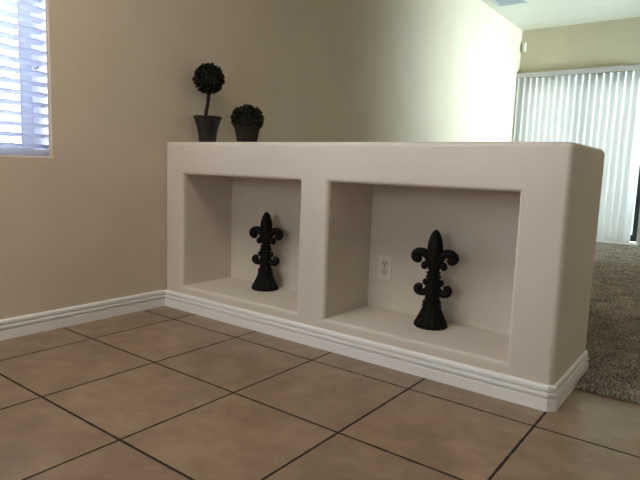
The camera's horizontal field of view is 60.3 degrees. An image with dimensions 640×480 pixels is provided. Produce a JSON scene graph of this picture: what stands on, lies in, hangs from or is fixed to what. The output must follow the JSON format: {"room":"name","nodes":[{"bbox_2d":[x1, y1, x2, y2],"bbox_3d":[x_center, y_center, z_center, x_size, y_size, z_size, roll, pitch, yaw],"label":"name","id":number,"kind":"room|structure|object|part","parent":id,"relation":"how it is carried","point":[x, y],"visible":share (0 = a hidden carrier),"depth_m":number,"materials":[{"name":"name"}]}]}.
{"room":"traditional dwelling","nodes":[
{"label":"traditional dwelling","id":0,"kind":"room"},
{"bbox_2d":[0,0,522,319],"bbox_3d":[-0.632,-1.014,3.329,0.273,2.662,10.922,7,9,36],"label":"wall","id":1,"kind":"structure","parent":0,"point":[84,222],"depth_m":2.98,"materials":[{"name":"paint"}]},
{"bbox_2d":[0,0,49,155],"bbox_3d":[-1.700,-0.971,1.864,0.212,1.305,1.450,7,9,36],"label":"window","id":2,"kind":"structure","parent":1,"relation":"in","point":[43,15],"depth_m":2.46,"materials":[{"name":"white glass"}]},
{"bbox_2d":[0,0,48,154],"bbox_3d":[-1.634,-0.965,1.815,0.057,1.297,1.440,7,9,36],"label":"window blind","id":3,"kind":"object","parent":2,"relation":"attached to","point":[10,3],"visible":1,"depth_m":2.35,"materials":[{"name":"white plastic"}]},
{"bbox_3d":[-1.271,-0.997,2.298,0.057,1.235,0.002,7,9,36],"label":"ladder cord","id":4,"kind":"part","parent":3,"relation":"part of","materials":[{"name":"white fabric"}]},
{"bbox_3d":[-1.657,-0.333,1.896,0.052,0.022,1.440,7,9,36],"label":"rail","id":5,"kind":"part","parent":3,"relation":"part of","materials":[{"name":"white plastic"}]},
{"bbox_2d":[0,290,164,340],"bbox_3d":[-2.350,0.517,1.045,0.015,0.088,4.978,7,9,36],"label":"baseboard","id":6,"kind":"structure","parent":1,"relation":"attached to","point":[13,327],"depth_m":2.62,"materials":[{"name":"white paint"}]},
{"bbox_2d":[0,306,639,479],"bbox_3d":[1.686,0.682,1.664,6.468,0.110,11.054,7,9,36],"label":"floor","id":7,"kind":"structure","parent":0,"point":[163,392],"depth_m":1.73,"materials":[{"name":"tile"}]},
{"bbox_2d":[575,242,639,403],"bbox_3d":[3.318,0.422,3.619,5.955,0.022,5.396,7,9,36],"label":"carpet","id":8,"kind":"object","parent":7,"relation":"on","point":[613,329],"visible":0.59,"depth_m":2.88,"materials":[{"name":"beige carpet"}]},
{"bbox_2d":[167,142,604,384],"bbox_3d":[0.126,0.004,2.587,2.032,0.888,0.509,7,9,36],"label":"wall partition","id":9,"kind":"structure","parent":0,"point":[520,219],"depth_m":2.35,"materials":[{"name":"paint"}]},
{"bbox_2d":[192,62,224,141],"bbox_3d":[-0.609,-0.743,2.999,0.175,0.435,0.169,-2,9,-31],"label":"topiary tree","id":10,"kind":"object","parent":9,"relation":"on","point":[209,79],"visible":0.99,"depth_m":2.96,"materials":[{"name":"green plant"}]},
{"bbox_3d":[-0.615,-0.744,3.003,0.038,0.165,0.022,4,8,17],"label":"stem","id":11,"kind":"part","parent":10,"relation":"part of","materials":[{"name":"brown wood"}]},
{"bbox_3d":[-0.616,-0.601,3.020,0.161,0.148,0.159,4,8,17],"label":"pot","id":12,"kind":"part","parent":10,"relation":"part of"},
{"bbox_2d":[230,104,263,141],"bbox_3d":[-0.373,-0.597,2.837,0.185,0.204,0.180,6,9,31],"label":"potted topiary","id":13,"kind":"object","parent":9,"relation":"on","point":[246,120],"visible":0.98,"depth_m":2.79,"materials":[{"name":"green plant"}]},
{"bbox_2d":[233,121,259,141],"bbox_3d":[-0.376,-0.551,2.843,0.145,0.112,0.145,6,9,31],"label":"pot","id":14,"kind":"object","parent":13,"relation":"attached to","point":[246,131],"depth_m":2.79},
{"bbox_2d":[249,212,283,291],"bbox_3d":[-0.286,0.057,2.909,0.143,0.413,0.163,-2,8,-28],"label":"finial","id":15,"kind":"object","parent":9,"relation":"in","point":[265,281],"visible":1,"depth_m":2.88,"materials":[{"name":"black metal"}]},
{"bbox_2d":[164,289,588,411],"bbox_3d":[0.118,0.401,2.634,2.047,0.088,0.539,7,9,36],"label":"baseboard","id":16,"kind":"structure","parent":9,"relation":"attached to","point":[543,397],"depth_m":2.16,"materials":[{"name":"white paint"}]},
{"bbox_2d":[378,255,391,279],"bbox_3d":[0.304,0.129,2.586,0.070,0.115,0.009,7,9,36],"label":"wall outlet","id":17,"kind":"object","parent":9,"relation":"attached to","point":[385,262],"visible":1,"depth_m":2.58,"materials":[{"name":"beige plastic"}]},
{"bbox_2d":[381,268,387,274],"bbox_3d":[0.302,0.148,2.587,0.033,0.028,0.004,7,9,36],"label":"receptacle","id":18,"kind":"object","parent":17,"relation":"attached to","point":[384,271],"depth_m":2.58,"materials":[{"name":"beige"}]},
{"bbox_2d":[382,260,387,266],"bbox_3d":[0.304,0.110,2.582,0.033,0.028,0.004,7,9,36],"label":"receptacle","id":19,"kind":"object","parent":17,"relation":"attached to","point":[384,262],"depth_m":2.58,"materials":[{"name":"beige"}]},
{"bbox_2d":[411,229,458,330],"bbox_3d":[0.475,0.161,2.311,0.143,0.413,0.163,-2,8,-28],"label":"finial","id":20,"kind":"object","parent":9,"relation":"in","point":[430,316],"visible":1,"depth_m":2.29,"materials":[{"name":"black metal"}]},
{"bbox_2d":[480,0,639,30],"bbox_3d":[1.769,-2.079,1.322,6.510,0.132,11.054,7,9,36],"label":"ceiling","id":21,"kind":"structure","parent":0,"point":[534,14],"depth_m":6.33,"materials":[{"name":"paint"}]},
{"bbox_2d":[491,0,527,6],"bbox_3d":[1.971,-2.584,5.871,0.312,0.011,0.581,7,9,36],"label":"ceiling vent","id":22,"kind":"object","parent":21,"relation":"in","point":[500,3],"visible":1,"depth_m":6.02,"materials":[{"name":"grey metal"}]},
{"bbox_2d":[519,17,639,244],"bbox_3d":[5.034,-1.110,5.665,5.982,2.662,0.150,7,9,36],"label":"wall","id":23,"kind":"structure","parent":0,"point":[609,43],"depth_m":6.79,"materials":[{"name":"beige paint"}]},
{"bbox_2d":[521,42,526,51],"bbox_3d":[2.659,-2.514,7.193,0.058,0.115,0.051,7,9,36],"label":"detector","id":24,"kind":"object","parent":23,"relation":"attached to","point":[524,45],"visible":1,"depth_m":7.18,"materials":[{"name":"beige plastic"}]},
{"bbox_2d":[513,64,639,242],"bbox_3d":[3.180,-1.065,6.894,1.608,2.077,0.090,7,9,36],"label":"vertical blind","id":25,"kind":"object","parent":23,"relation":"attached to","point":[599,110],"visible":0.61,"depth_m":6.70,"materials":[{"name":"grey"}]},
{"bbox_2d":[596,166,639,245],"bbox_3d":[3.233,-1.024,6.922,1.549,2.023,0.321,7,9,36],"label":"door","id":26,"kind":"structure","parent":23,"relation":"in","point":[635,237],"depth_m":6.65,"materials":[{"name":"white plastic"}]},
{"bbox_3d":[3.197,-0.028,7.051,1.549,0.013,0.321,7,9,36],"label":"sill","id":27,"kind":"part","parent":26,"relation":"part of","materials":[{"name":"white paint"}]},
{"bbox_3d":[3.575,-0.980,6.798,0.757,1.940,0.026,7,9,36],"label":"sliding panel","id":28,"kind":"part","parent":26,"relation":"part of","materials":[{"name":"grey"}]},
{"bbox_3d":[3.298,-1.035,7.008,1.549,2.020,0.079,7,9,36],"label":"frame","id":29,"kind":"part","parent":26,"relation":"part of","materials":[{"name":"white plastic"}]}
]}

